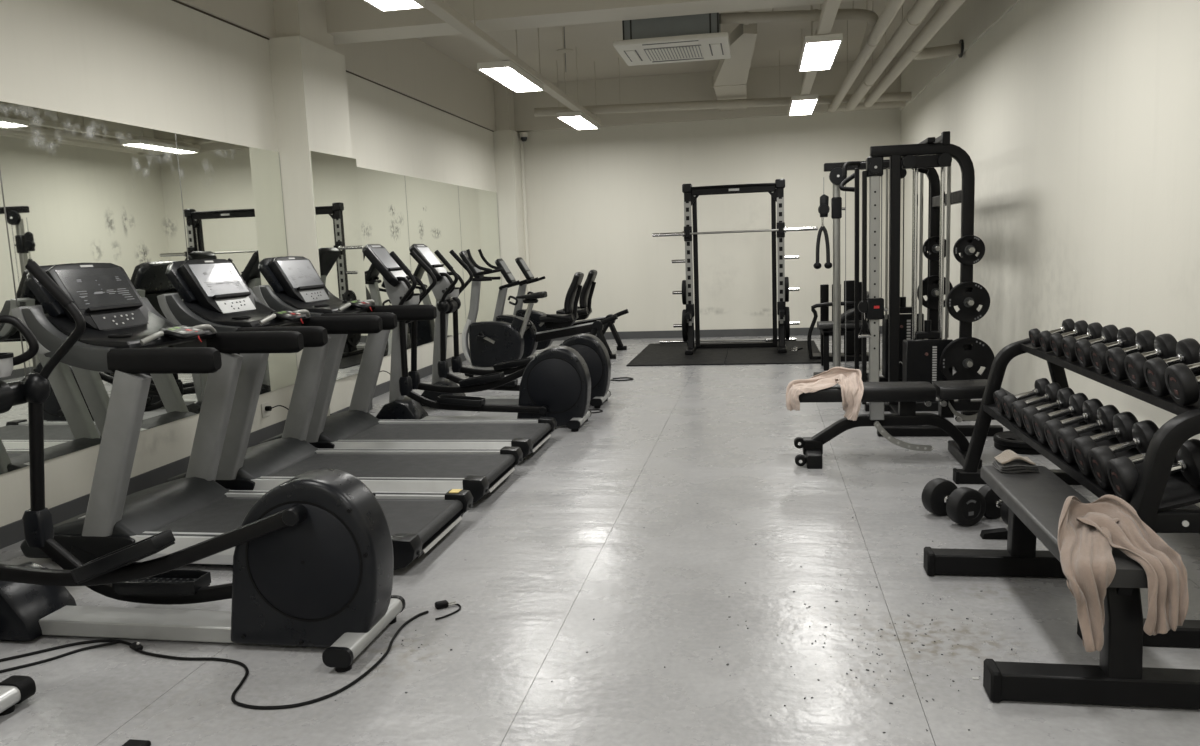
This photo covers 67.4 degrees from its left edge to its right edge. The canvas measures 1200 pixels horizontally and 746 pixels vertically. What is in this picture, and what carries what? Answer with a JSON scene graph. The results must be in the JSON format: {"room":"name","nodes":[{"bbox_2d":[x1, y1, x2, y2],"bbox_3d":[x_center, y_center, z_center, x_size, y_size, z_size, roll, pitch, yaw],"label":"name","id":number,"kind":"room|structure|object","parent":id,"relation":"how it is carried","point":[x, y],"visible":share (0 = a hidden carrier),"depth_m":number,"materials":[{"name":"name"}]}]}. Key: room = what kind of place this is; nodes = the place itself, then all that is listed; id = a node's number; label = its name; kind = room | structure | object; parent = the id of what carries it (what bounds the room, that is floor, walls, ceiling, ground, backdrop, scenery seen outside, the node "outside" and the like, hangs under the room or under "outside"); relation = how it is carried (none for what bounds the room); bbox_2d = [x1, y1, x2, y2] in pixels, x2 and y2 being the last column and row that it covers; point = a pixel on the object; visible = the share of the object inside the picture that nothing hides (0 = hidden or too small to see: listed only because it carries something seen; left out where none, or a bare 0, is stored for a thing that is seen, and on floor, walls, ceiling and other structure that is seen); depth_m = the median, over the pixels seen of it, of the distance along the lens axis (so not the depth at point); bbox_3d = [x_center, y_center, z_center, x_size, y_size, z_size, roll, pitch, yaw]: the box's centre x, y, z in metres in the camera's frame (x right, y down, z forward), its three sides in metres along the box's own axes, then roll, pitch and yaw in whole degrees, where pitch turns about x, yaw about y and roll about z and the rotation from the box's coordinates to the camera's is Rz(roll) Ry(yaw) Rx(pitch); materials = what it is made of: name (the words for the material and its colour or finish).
{"room":"gym","nodes":[
{"label":"gym","id":0,"kind":"room"},
{"bbox_2d":[0,0,495,526],"bbox_3d":[-3.103,-1.338,6.461,0.241,4.100,17.100,-1,8,10],"label":"wall","id":1,"kind":"structure","parent":0,"point":[195,68],"depth_m":6.75,"materials":[{"name":"beige paint"}]},
{"bbox_2d":[0,176,29,473],"bbox_3d":[-3.402,-0.370,4.240,0.008,2.020,1.587,-1,8,10],"label":"wall mirror","id":2,"kind":"object","parent":1,"relation":"attached to","point":[14,423],"visible":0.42,"depth_m":4.98,"materials":[{"name":"clear glass"}]},
{"bbox_2d":[0,101,201,460],"bbox_3d":[-3.127,-0.596,5.784,0.008,2.020,1.577,-1,8,10],"label":"wall mirror","id":3,"kind":"object","parent":1,"relation":"attached to","point":[76,188],"visible":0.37,"depth_m":5.57,"materials":[{"name":"clear glass"}]},
{"bbox_2d":[0,420,285,548],"bbox_3d":[-3.558,1.140,3.257,0.014,0.115,9.990,-1,8,10],"label":"baseboard","id":4,"kind":"structure","parent":1,"relation":"attached to","point":[12,533],"depth_m":5.96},
{"bbox_2d":[175,133,297,399],"bbox_3d":[-2.867,-0.810,7.245,0.008,2.020,1.415,-1,8,10],"label":"wall mirror","id":5,"kind":"object","parent":1,"relation":"attached to","point":[232,194],"visible":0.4,"depth_m":7.17,"materials":[{"name":"clear glass"}]},
{"bbox_2d":[357,167,411,355],"bbox_3d":[-2.425,-1.175,9.731,0.008,2.020,1.977,-1,8,10],"label":"wall mirror","id":6,"kind":"object","parent":1,"relation":"attached to","point":[382,195],"visible":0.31,"depth_m":9.92,"materials":[{"name":"clear glass"}]},
{"bbox_2d":[373,353,465,397],"bbox_3d":[-2.045,-0.108,11.767,0.014,0.115,5.785,-1,8,10],"label":"baseboard","id":7,"kind":"structure","parent":1,"relation":"attached to","point":[382,388],"depth_m":10.95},
{"bbox_2d":[405,176,465,345],"bbox_3d":[-2.088,-1.453,11.626,0.008,2.020,1.907,-1,8,10],"label":"wall mirror","id":8,"kind":"object","parent":1,"relation":"attached to","point":[433,212],"visible":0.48,"depth_m":11.42,"materials":[{"name":"clear glass"}]},
{"bbox_2d":[458,185,501,321],"bbox_3d":[-1.760,-1.724,13.473,0.008,2.020,1.877,-1,8,10],"label":"wall mirror","id":9,"kind":"object","parent":1,"relation":"attached to","point":[478,208],"visible":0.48,"depth_m":13.45,"materials":[{"name":"clear glass"}]},
{"bbox_2d":[268,0,357,415],"bbox_3d":[-2.570,-1.607,8.238,0.310,4.100,0.845,-1,8,10],"label":"pillar","id":10,"kind":"structure","parent":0,"point":[310,96],"depth_m":7.83,"materials":[{"name":"beige paint"}]},
{"bbox_2d":[310,151,367,379],"bbox_3d":[-2.372,-0.977,8.298,0.043,2.020,0.820,-1,8,10],"label":"wall mirror","id":11,"kind":"object","parent":10,"relation":"attached to","point":[334,177],"visible":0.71,"depth_m":8.27,"materials":[{"name":"clear glass"}]},
{"bbox_2d":[493,83,530,315],"bbox_3d":[-1.417,-2.530,14.515,0.384,4.100,0.480,-1,8,10],"label":"pillar","id":12,"kind":"structure","parent":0,"point":[508,145],"depth_m":14.28,"materials":[{"name":"beige paint"}]},
{"bbox_2d":[0,334,1199,745],"bbox_3d":[0.111,0.707,6.190,6.610,0.120,17.500,-1,8,10],"label":"floor","id":13,"kind":"structure","parent":0,"point":[544,554],"depth_m":3.58,"materials":[{"name":"grey plastic"}]},
{"bbox_2d":[0,675,35,715],"bbox_3d":[-2.565,0.445,2.820,1.081,1.537,0.660,-1,8,10],"label":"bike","id":14,"kind":"object","parent":13,"relation":"on","point":[15,689],"visible":1,"depth_m":3.09,"materials":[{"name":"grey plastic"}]},
{"bbox_2d":[0,641,118,672],"bbox_3d":[-2.161,1.105,3.464,0.548,0.020,0.045,-7,9,-31],"label":"loose cable","id":15,"kind":"object","parent":13,"relation":"on","point":[114,642],"visible":1,"depth_m":3.49,"materials":[{"name":"black rubber"}]},
{"bbox_2d":[0,261,405,672],"bbox_3d":[-1.817,0.279,3.566,1.980,1.600,0.522,-1,8,10],"label":"elliptical trainer","id":16,"kind":"object","parent":13,"relation":"on","point":[313,557],"visible":1,"depth_m":3.46,"materials":[{"name":"black plastic"}]},
{"bbox_2d":[0,610,428,709],"bbox_3d":[-1.610,1.078,3.537,1.659,0.010,0.839,-1,8,10],"label":"loose cable","id":17,"kind":"object","parent":13,"relation":"on","point":[378,662],"visible":0.99,"depth_m":3.42,"materials":[{"name":"black rubber"}]},
{"bbox_2d":[11,263,472,569],"bbox_3d":[-1.870,0.166,4.739,2.162,1.545,0.910,-1,8,10],"label":"treadmill","id":18,"kind":"object","parent":13,"relation":"on","point":[123,334],"visible":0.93,"depth_m":4.60,"materials":[{"name":"metal"}]},
{"bbox_2d":[20,477,228,557],"bbox_3d":[-2.565,0.776,4.952,0.702,0.232,0.850,-1,8,10],"label":"hood","id":19,"kind":"object","parent":18,"relation":"attached to","point":[157,508],"depth_m":4.74,"materials":[{"name":"plastic"}]},
{"bbox_2d":[157,259,522,502],"bbox_3d":[-1.681,0.010,5.801,2.162,1.545,0.910,-1,8,10],"label":"treadmill","id":20,"kind":"object","parent":13,"relation":"on","point":[213,292],"visible":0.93,"depth_m":5.72,"materials":[{"name":"metal"}]},
{"bbox_2d":[164,437,316,482],"bbox_3d":[-2.376,0.620,6.014,0.702,0.232,0.850,-1,8,10],"label":"hood","id":21,"kind":"object","parent":20,"relation":"attached to","point":[271,458],"depth_m":5.84,"materials":[{"name":"plastic"}]},
{"bbox_2d":[253,256,556,458],"bbox_3d":[-1.498,-0.141,6.834,2.162,1.545,0.910,-1,8,10],"label":"treadmill","id":22,"kind":"object","parent":13,"relation":"on","point":[295,283],"visible":0.8,"depth_m":6.76,"materials":[{"name":"metal"}]},
{"bbox_2d":[257,410,378,444],"bbox_3d":[-2.193,0.468,7.047,0.702,0.232,0.850,-1,8,10],"label":"hood","id":23,"kind":"object","parent":22,"relation":"attached to","point":[337,428],"depth_m":6.87,"materials":[{"name":"plastic"}]},
{"bbox_2d":[362,244,591,431],"bbox_3d":[-1.040,-0.329,7.700,1.897,1.600,0.522,-1,8,10],"label":"elliptical trainer","id":24,"kind":"object","parent":13,"relation":"on","point":[556,382],"visible":0.87,"depth_m":7.62,"materials":[{"name":"black plastic"}]},
{"bbox_2d":[459,249,546,376],"bbox_3d":[-1.182,-0.752,10.998,1.081,1.537,0.660,-1,8,10],"label":"bike","id":25,"kind":"object","parent":13,"relation":"on","point":[491,343],"visible":0.84,"depth_m":10.97,"materials":[{"name":"grey plastic"}]},
{"bbox_2d":[409,244,610,408],"bbox_3d":[-0.858,-0.479,8.723,1.897,1.600,0.522,-1,8,10],"label":"elliptical trainer","id":26,"kind":"object","parent":13,"relation":"on","point":[590,347],"visible":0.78,"depth_m":8.71,"materials":[{"name":"black plastic"}]},
{"bbox_2d":[493,259,617,358],"bbox_3d":[-0.599,-0.817,11.788,1.668,1.402,0.950,-1,8,10],"label":"bike","id":27,"kind":"object","parent":13,"relation":"on","point":[531,336],"visible":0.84,"depth_m":11.74,"materials":[{"name":"grey plastic"}]},
{"bbox_2d":[513,257,628,349],"bbox_3d":[-0.426,-0.960,12.763,1.668,1.402,0.950,-1,8,10],"label":"bike","id":28,"kind":"object","parent":13,"relation":"on","point":[587,291],"visible":0.59,"depth_m":12.73,"materials":[{"name":"grey plastic"}]},
{"bbox_2d":[626,342,730,365],"bbox_3d":[1.146,-0.274,12.430,1.225,0.016,2.460,-1,8,10],"label":"rubber mat","id":29,"kind":"object","parent":13,"relation":"on","point":[655,354],"visible":0.92,"depth_m":12.03,"materials":[{"name":"rubber"}]},
{"bbox_2d":[725,340,820,364],"bbox_3d":[2.351,-0.291,12.213,1.216,0.016,2.460,-1,8,10],"label":"rubber mat","id":30,"kind":"object","parent":13,"relation":"on","point":[737,355],"visible":0.78,"depth_m":11.78,"materials":[{"name":"rubber"}]},
{"bbox_2d":[671,179,799,354],"bbox_3d":[1.836,-1.444,12.274,1.720,2.290,0.870,-1,8,10],"label":"rack","id":31,"kind":"object","parent":30,"relation":"on","point":[776,190],"visible":1,"depth_m":12.23,"materials":[{"name":"black metal"}]},
{"bbox_2d":[652,227,817,236],"bbox_3d":[1.800,-1.898,12.106,2.200,0.078,0.080,-1,8,10],"label":"barbell","id":32,"kind":"object","parent":31,"relation":"on","point":[785,229],"visible":1,"depth_m":12.09,"materials":[{"name":"metal"}]},
{"bbox_2d":[807,301,868,358],"bbox_3d":[3.019,-0.545,11.287,0.836,0.725,0.400,-1,8,10],"label":"rack","id":33,"kind":"object","parent":13,"relation":"on","point":[811,354],"visible":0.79,"depth_m":11.18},
{"bbox_2d":[808,352,868,358],"bbox_3d":[3.045,-0.221,11.330,0.810,0.030,0.340,-1,8,10],"label":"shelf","id":34,"kind":"object","parent":33,"relation":"attached to","point":[811,355],"depth_m":11.23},
{"bbox_2d":[844,280,853,354],"bbox_3d":[3.120,-0.693,11.248,0.140,0.920,0.140,-1,8,10],"label":"foam roller","id":35,"kind":"object","parent":33,"relation":"on","point":[849,283],"visible":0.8,"depth_m":11.18,"materials":[{"name":"black rubber"}]},
{"bbox_2d":[817,291,879,370],"bbox_3d":[2.874,-0.494,10.438,0.676,0.869,0.480,-1,8,10],"label":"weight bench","id":36,"kind":"object","parent":13,"relation":"on","point":[826,327],"visible":0.38,"depth_m":10.28,"materials":[{"name":"metal"}]},
{"bbox_2d":[794,379,994,468],"bbox_3d":[2.014,0.327,6.037,1.420,0.528,0.570,-1,8,10],"label":"bench","id":37,"kind":"object","parent":13,"relation":"on","point":[906,394],"visible":0.88,"depth_m":5.94,"materials":[{"name":"leather"}]},
{"bbox_2d":[786,367,863,420],"bbox_3d":[1.491,0.139,5.997,0.496,0.335,0.261,-1,8,10],"label":"towel","id":38,"kind":"object","parent":37,"relation":"on","point":[850,381],"visible":1,"depth_m":5.96,"materials":[{"name":"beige fabric"}]},
{"bbox_2d":[813,131,1002,436],"bbox_3d":[2.703,-0.889,8.035,1.400,2.330,2.990,-1,8,10],"label":"cable machine","id":39,"kind":"object","parent":13,"relation":"on","point":[913,346],"visible":0.94,"depth_m":7.74,"materials":[{"name":"metal"}]},
{"bbox_2d":[813,217,831,268],"bbox_3d":[2.327,-1.356,9.403,0.191,0.536,0.083,-1,8,10],"label":"rope","id":40,"kind":"object","parent":39,"relation":"hanging from","point":[828,264],"visible":1,"depth_m":9.39,"materials":[{"name":"black fabric"}]},
{"bbox_2d":[923,236,945,260],"bbox_3d":[3.302,-1.224,8.851,0.244,0.244,0.059,-1,8,10],"label":"weight plate","id":41,"kind":"object","parent":39,"relation":"on","point":[934,255],"visible":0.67,"depth_m":8.84,"materials":[{"name":"black rubber"}]},
{"bbox_2d":[917,275,952,309],"bbox_3d":[3.318,-0.798,8.911,0.340,0.340,0.059,-1,8,10],"label":"weight plate","id":42,"kind":"object","parent":39,"relation":"on","point":[933,303],"visible":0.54,"depth_m":8.89,"materials":[{"name":"metal"}]},
{"bbox_2d":[939,337,994,380],"bbox_3d":[3.087,-0.086,7.568,0.436,0.436,0.059,-1,8,10],"label":"weight plate","id":43,"kind":"object","parent":39,"relation":"on","point":[980,354],"visible":0.74,"depth_m":7.54,"materials":[{"name":"black rubber"}]},
{"bbox_2d":[946,281,989,322],"bbox_3d":[3.067,-0.591,7.498,0.340,0.340,0.059,-1,8,10],"label":"weight plate","id":44,"kind":"object","parent":39,"relation":"on","point":[958,296],"visible":0.96,"depth_m":7.48,"materials":[{"name":"metal"}]},
{"bbox_2d":[953,235,984,264],"bbox_3d":[3.051,-1.016,7.438,0.244,0.244,0.059,-1,8,10],"label":"weight plate","id":45,"kind":"object","parent":39,"relation":"on","point":[961,245],"visible":0.92,"depth_m":7.42,"materials":[{"name":"black rubber"}]},
{"bbox_2d":[921,478,985,525],"bbox_3d":[1.865,0.680,4.755,0.196,0.196,0.280,-5,8,-18],"label":"dumbbell","id":46,"kind":"object","parent":13,"relation":"on","point":[965,506],"visible":1,"depth_m":4.65,"materials":[{"name":"rubber"}]},
{"bbox_2d":[978,485,1008,524],"bbox_3d":[2.104,0.690,4.673,0.180,0.180,0.260,-5,8,-18],"label":"dumbbell","id":47,"kind":"object","parent":13,"relation":"on","point":[996,508],"visible":0.4,"depth_m":4.71,"materials":[{"name":"rubber"}]},
{"bbox_2d":[994,442,1039,454],"bbox_3d":[2.963,0.502,6.269,0.400,0.048,0.400,-1,8,10],"label":"weight plate","id":48,"kind":"object","parent":13,"relation":"on","point":[997,446],"visible":0.23,"depth_m":6.11,"materials":[{"name":"black rubber"}]},
{"bbox_2d":[993,431,1033,448],"bbox_3d":[2.948,0.461,6.245,0.400,0.048,0.400,-1,8,10],"label":"weight plate","id":49,"kind":"object","parent":48,"relation":"on","point":[1005,438],"visible":0.35,"depth_m":6.18,"materials":[{"name":"black rubber"}]},
{"bbox_2d":[923,465,1199,709],"bbox_3d":[1.753,0.736,3.434,0.795,0.459,1.321,-1,8,10],"label":"bench","id":50,"kind":"object","parent":13,"relation":"on","point":[1035,501],"visible":0.87,"depth_m":2.88,"materials":[{"name":"black metal"}]},
{"bbox_2d":[992,450,1039,472],"bbox_3d":[1.838,0.391,3.980,0.168,0.079,0.172,-1,8,10],"label":"folded cloth","id":51,"kind":"object","parent":50,"relation":"on","point":[1008,461],"visible":1,"depth_m":3.94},
{"bbox_2d":[1057,494,1188,651],"bbox_3d":[1.649,0.633,2.933,0.334,0.383,0.504,-1,8,10],"label":"towel","id":52,"kind":"object","parent":50,"relation":"on","point":[1088,533],"visible":1,"depth_m":2.79,"materials":[{"name":"beige fabric"}]},
{"bbox_2d":[953,338,1199,647],"bbox_3d":[2.354,0.357,4.262,0.825,0.934,2.314,-1,8,10],"label":"dumbbell rack","id":53,"kind":"object","parent":13,"relation":"on","point":[1157,494],"visible":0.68,"depth_m":3.38,"materials":[{"name":"black metal"}]},
{"bbox_2d":[993,378,1049,413],"bbox_3d":[2.359,0.128,5.018,0.304,0.199,0.134,-1,8,10],"label":"dumbbell","id":54,"kind":"object","parent":53,"relation":"on","point":[1040,384],"visible":0.65,"depth_m":5.00,"materials":[{"name":"rubber"}]},
{"bbox_2d":[1002,382,1061,419],"bbox_3d":[2.326,0.153,4.832,0.308,0.204,0.138,-1,8,10],"label":"dumbbell","id":55,"kind":"object","parent":53,"relation":"on","point":[1051,389],"visible":0.59,"depth_m":4.81,"materials":[{"name":"rubber"}]},
{"bbox_2d":[1011,388,1074,427],"bbox_3d":[2.292,0.180,4.637,0.311,0.208,0.142,-1,8,10],"label":"dumbbell","id":56,"kind":"object","parent":53,"relation":"on","point":[1063,395],"visible":0.5,"depth_m":4.61,"materials":[{"name":"rubber"}]},
{"bbox_2d":[1029,319,1074,347],"bbox_3d":[2.525,-0.222,5.019,0.242,0.159,0.108,-1,8,10],"label":"dumbbell","id":57,"kind":"object","parent":53,"relation":"on","point":[1068,324],"visible":0.62,"depth_m":5.00,"materials":[{"name":"rubber"}]},
{"bbox_2d":[1021,393,1088,435],"bbox_3d":[2.259,0.205,4.452,0.315,0.213,0.146,-1,8,10],"label":"dumbbell","id":58,"kind":"object","parent":53,"relation":"on","point":[1076,401],"visible":0.63,"depth_m":4.43,"materials":[{"name":"rubber"}]},
{"bbox_2d":[1039,320,1088,351],"bbox_3d":[2.490,-0.197,4.824,0.250,0.168,0.116,-1,8,10],"label":"dumbbell","id":59,"kind":"object","parent":53,"relation":"on","point":[1080,327],"visible":0.7,"depth_m":4.80,"materials":[{"name":"rubber"}]},
{"bbox_2d":[1032,398,1102,443],"bbox_3d":[2.226,0.230,4.266,0.319,0.217,0.150,-1,8,10],"label":"dumbbell","id":60,"kind":"object","parent":53,"relation":"on","point":[1090,407],"visible":0.66,"depth_m":4.24,"materials":[{"name":"rubber"}]},
{"bbox_2d":[1049,322,1102,356],"bbox_3d":[2.455,-0.172,4.628,0.255,0.174,0.122,-1,8,10],"label":"dumbbell","id":61,"kind":"object","parent":53,"relation":"on","point":[1094,330],"visible":0.73,"depth_m":4.60,"materials":[{"name":"rubber"}]},
{"bbox_2d":[1044,405,1119,453],"bbox_3d":[2.193,0.255,4.081,0.323,0.222,0.154,-1,8,10],"label":"dumbbell","id":62,"kind":"object","parent":53,"relation":"on","point":[1105,414],"visible":0.67,"depth_m":4.06,"materials":[{"name":"rubber"}]},
{"bbox_2d":[1061,325,1117,361],"bbox_3d":[2.421,-0.146,4.433,0.261,0.181,0.128,-1,8,10],"label":"dumbbell","id":63,"kind":"object","parent":53,"relation":"on","point":[1109,332],"visible":0.7,"depth_m":4.41,"materials":[{"name":"rubber"}]},
{"bbox_2d":[982,390,1199,510],"bbox_3d":[2.236,0.317,4.277,0.292,0.114,2.220,-1,8,10],"label":"tray","id":64,"kind":"object","parent":53,"relation":"on","point":[1178,492],"depth_m":3.83,"materials":[{"name":"metal"}]},
{"bbox_2d":[1056,412,1137,463],"bbox_3d":[2.160,0.280,3.895,0.326,0.227,0.158,-1,8,10],"label":"dumbbell","id":65,"kind":"object","parent":53,"relation":"on","point":[1123,422],"visible":0.77,"depth_m":3.87,"materials":[{"name":"rubber"}]},
{"bbox_2d":[1074,327,1136,366],"bbox_3d":[2.386,-0.121,4.238,0.266,0.188,0.134,-1,8,10],"label":"dumbbell","id":66,"kind":"object","parent":53,"relation":"on","point":[1126,336],"visible":0.73,"depth_m":4.21,"materials":[{"name":"rubber"}]},
{"bbox_2d":[1020,343,1199,414],"bbox_3d":[2.395,-0.037,4.197,0.252,0.103,2.220,-1,8,10],"label":"tray","id":67,"kind":"object","parent":53,"relation":"on","point":[1167,403],"depth_m":3.85,"materials":[{"name":"metal"}]},
{"bbox_2d":[1072,420,1158,475],"bbox_3d":[2.123,0.308,3.690,0.330,0.231,0.162,-1,8,10],"label":"dumbbell","id":68,"kind":"object","parent":53,"relation":"on","point":[1143,432],"visible":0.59,"depth_m":3.67,"materials":[{"name":"rubber"}]},
{"bbox_2d":[1089,330,1156,373],"bbox_3d":[2.349,-0.094,4.033,0.271,0.195,0.140,-1,8,10],"label":"dumbbell","id":69,"kind":"object","parent":53,"relation":"on","point":[1144,340],"visible":0.71,"depth_m":4.00,"materials":[{"name":"rubber"}]},
{"bbox_2d":[1088,433,1178,488],"bbox_3d":[2.089,0.334,3.495,0.333,0.236,0.166,-1,8,10],"label":"dumbbell","id":70,"kind":"object","parent":53,"relation":"on","point":[1099,457],"visible":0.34,"depth_m":3.48,"materials":[{"name":"rubber"}]},
{"bbox_2d":[1105,334,1176,380],"bbox_3d":[2.315,-0.067,3.837,0.274,0.199,0.144,-1,8,10],"label":"dumbbell","id":71,"kind":"object","parent":53,"relation":"on","point":[1164,344],"visible":0.74,"depth_m":3.81,"materials":[{"name":"rubber"}]},
{"bbox_2d":[1107,439,1199,503],"bbox_3d":[2.054,0.361,3.300,0.337,0.240,0.170,-1,8,10],"label":"dumbbell","id":72,"kind":"object","parent":53,"relation":"on","point":[1123,474],"visible":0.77,"depth_m":3.26,"materials":[{"name":"rubber"}]},
{"bbox_2d":[1124,338,1199,388],"bbox_3d":[2.278,-0.038,3.633,0.276,0.202,0.146,-1,8,10],"label":"dumbbell","id":73,"kind":"object","parent":53,"relation":"on","point":[1187,350],"visible":0.84,"depth_m":3.60,"materials":[{"name":"rubber"}]},
{"bbox_2d":[1143,349,1199,396],"bbox_3d":[2.244,-0.013,3.442,0.280,0.206,0.150,-1,8,10],"label":"dumbbell","id":74,"kind":"object","parent":53,"relation":"on","point":[1154,369],"visible":0.69,"depth_m":3.43,"materials":[{"name":"rubber"}]},
{"bbox_2d":[1165,363,1199,405],"bbox_3d":[2.211,0.013,3.252,0.283,0.211,0.154,-1,8,10],"label":"dumbbell","id":75,"kind":"object","parent":53,"relation":"on","point":[1182,385],"visible":1,"depth_m":3.23,"materials":[{"name":"rubber"}]},
{"bbox_2d":[418,0,944,82],"bbox_3d":[-0.051,-3.484,5.604,6.610,0.150,17.500,-1,8,10],"label":"ceiling","id":76,"kind":"structure","parent":0,"point":[592,42],"depth_m":11.84,"materials":[{"name":"paint"}]},
{"bbox_2d":[425,0,600,124],"bbox_3d":[-1.430,-2.891,5.321,0.110,0.840,15.900,-1,8,10],"label":"cable tray","id":77,"kind":"object","parent":76,"relation":"hanging from","point":[441,9],"visible":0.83,"depth_m":8.00,"materials":[{"name":"paint"}]},
{"bbox_2d":[364,0,425,11],"bbox_3d":[-1.491,-2.472,5.629,0.320,0.059,1.360,-1,8,10],"label":"ceiling light","id":78,"kind":"object","parent":77,"relation":"attached to","point":[382,5],"visible":1,"depth_m":6.19,"materials":[{"name":"white plastic"}]},
{"bbox_2d":[477,60,543,92],"bbox_3d":[-0.878,-2.978,9.078,0.320,0.059,1.360,-1,8,10],"label":"ceiling light","id":79,"kind":"object","parent":77,"relation":"attached to","point":[507,73],"visible":1,"depth_m":8.90,"materials":[{"name":"white plastic"}]},
{"bbox_2d":[480,67,540,91],"bbox_3d":[-0.877,-2.957,9.081,0.292,0.001,1.332,-1,8,10],"label":"diffuser","id":80,"kind":"object","parent":79,"relation":"attached to","point":[507,76],"depth_m":9.03,"materials":[{"name":"plastic"}]},
{"bbox_2d":[556,111,598,129],"bbox_3d":[-0.292,-3.461,12.372,0.320,0.059,1.360,-1,8,10],"label":"ceiling light","id":81,"kind":"object","parent":77,"relation":"attached to","point":[578,120],"visible":1,"depth_m":12.16,"materials":[{"name":"white plastic"}]},
{"bbox_2d":[560,116,595,128],"bbox_3d":[-0.291,-3.440,12.375,0.292,0.001,1.332,-1,8,10],"label":"diffuser","id":82,"kind":"object","parent":81,"relation":"attached to","point":[578,122],"depth_m":12.35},
{"bbox_2d":[325,0,861,44],"bbox_3d":[0.402,-3.445,7.838,6.110,0.580,0.440,-1,8,10],"label":"ceiling beam","id":83,"kind":"structure","parent":76,"relation":"attached to","point":[348,21],"depth_m":7.96,"materials":[{"name":"paint"}]},
{"bbox_2d":[613,13,730,65],"bbox_3d":[0.718,-3.285,8.709,1.060,0.382,1.000,-1,8,10],"label":"air conditioner","id":84,"kind":"object","parent":76,"relation":"attached to","point":[697,37],"visible":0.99,"depth_m":8.36,"materials":[{"name":"white plastic"}]},
{"bbox_2d":[644,45,704,60],"bbox_3d":[0.727,-3.103,8.734,0.543,0.014,0.540,-1,8,10],"label":"grille","id":85,"kind":"object","parent":84,"relation":"attached to","point":[680,51],"depth_m":8.68,"materials":[{"name":"white plastic"}]},
{"bbox_2d":[534,50,910,116],"bbox_3d":[1.684,-4.065,12.517,5.234,0.747,0.116,-2,8,2],"label":"ceiling pipe","id":86,"kind":"object","parent":76,"relation":"hanging from","point":[893,96],"visible":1,"depth_m":12.53,"materials":[{"name":"metal"}]},
{"bbox_2d":[719,1,878,49],"bbox_3d":[1.952,-3.507,8.579,1.630,0.782,0.430,-4,8,-15],"label":"ceiling pipe","id":87,"kind":"object","parent":76,"relation":"hanging from","point":[745,18],"visible":0.94,"depth_m":8.51,"materials":[{"name":"metal"}]},
{"bbox_2d":[799,0,840,95],"bbox_3d":[1.404,-2.930,4.811,0.110,0.840,15.900,-1,8,10],"label":"cable tray","id":88,"kind":"object","parent":76,"relation":"hanging from","point":[830,7],"visible":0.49,"depth_m":7.62,"materials":[{"name":"paint"}]},
{"bbox_2d":[788,94,817,115],"bbox_3d":[2.643,-3.487,11.744,0.320,0.059,1.360,-1,8,10],"label":"ceiling light","id":89,"kind":"object","parent":88,"relation":"attached to","point":[802,104],"visible":1,"depth_m":11.54,"materials":[{"name":"white plastic"}]},
{"bbox_2d":[790,100,816,114],"bbox_3d":[2.644,-3.466,11.747,0.292,0.001,1.332,-1,8,10],"label":"diffuser","id":90,"kind":"object","parent":89,"relation":"attached to","point":[804,106],"depth_m":11.73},
{"bbox_2d":[798,33,842,71],"bbox_3d":[2.066,-3.012,8.499,0.320,0.059,1.360,-1,8,10],"label":"ceiling light","id":91,"kind":"object","parent":88,"relation":"attached to","point":[819,52],"visible":1,"depth_m":8.30,"materials":[{"name":"white plastic"}]},
{"bbox_2d":[800,41,839,70],"bbox_3d":[2.067,-2.990,8.502,0.292,0.001,1.332,-1,8,10],"label":"diffuser","id":92,"kind":"object","parent":91,"relation":"attached to","point":[820,55],"depth_m":8.45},
{"bbox_2d":[829,0,904,110],"bbox_3d":[1.903,-2.926,4.723,0.124,0.861,15.900,-1,8,10],"label":"ceiling pipe","id":93,"kind":"object","parent":76,"relation":"hanging from","point":[892,7],"visible":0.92,"depth_m":8.57,"materials":[{"name":"metal"}]},
{"bbox_2d":[845,0,937,110],"bbox_3d":[2.146,-2.923,4.680,0.150,0.873,15.901,-1,8,10],"label":"ceiling pipe","id":94,"kind":"object","parent":76,"relation":"hanging from","point":[915,16],"visible":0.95,"depth_m":8.47,"materials":[{"name":"metal"}]},
{"bbox_2d":[864,0,965,106],"bbox_3d":[2.349,-2.911,4.518,0.140,0.868,15.651,-1,8,10],"label":"ceiling pipe","id":95,"kind":"object","parent":76,"relation":"hanging from","point":[948,8],"visible":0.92,"depth_m":8.50,"materials":[{"name":"metal"}]},
{"bbox_2d":[513,58,900,331],"bbox_3d":[1.518,-2.609,14.268,6.610,4.100,0.320,-1,8,10],"label":"wall","id":96,"kind":"structure","parent":0,"point":[596,199],"depth_m":14.20,"materials":[{"name":"beige paint"}]},
{"bbox_2d":[554,326,881,339],"bbox_3d":[1.739,-0.635,14.471,5.900,0.120,0.014,-1,8,10],"label":"baseboard","id":97,"kind":"structure","parent":96,"relation":"attached to","point":[767,331],"depth_m":14.45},
{"bbox_2d":[712,23,756,110],"bbox_3d":[1.641,-3.719,11.273,0.491,0.133,5.172,-1,8,8],"label":"air duct","id":98,"kind":"object","parent":96,"relation":"attached to","point":[729,81],"visible":0.86,"depth_m":10.47,"materials":[{"name":"metal"}]},
{"bbox_2d":[899,0,1199,506],"bbox_3d":[3.172,-1.424,5.333,0.225,4.100,17.100,-1,8,10],"label":"wall","id":99,"kind":"structure","parent":0,"point":[1077,122],"depth_m":6.17,"materials":[{"name":"beige paint"}]},
{"bbox_2d":[827,101,905,110],"bbox_3d":[3.862,-3.895,13.058,1.085,0.122,0.124,-1,8,10],"label":"ceiling pipe","id":100,"kind":"object","parent":99,"relation":"attached to","point":[886,104],"visible":0.59,"depth_m":12.99,"materials":[{"name":"metal"}]},
{"bbox_2d":[914,39,963,59],"bbox_3d":[3.396,-3.306,9.237,0.803,0.233,0.317,-6,9,-26],"label":"ceiling pipe","id":101,"kind":"object","parent":99,"relation":"attached to","point":[954,49],"visible":0.74,"depth_m":9.29,"materials":[{"name":"metal"}]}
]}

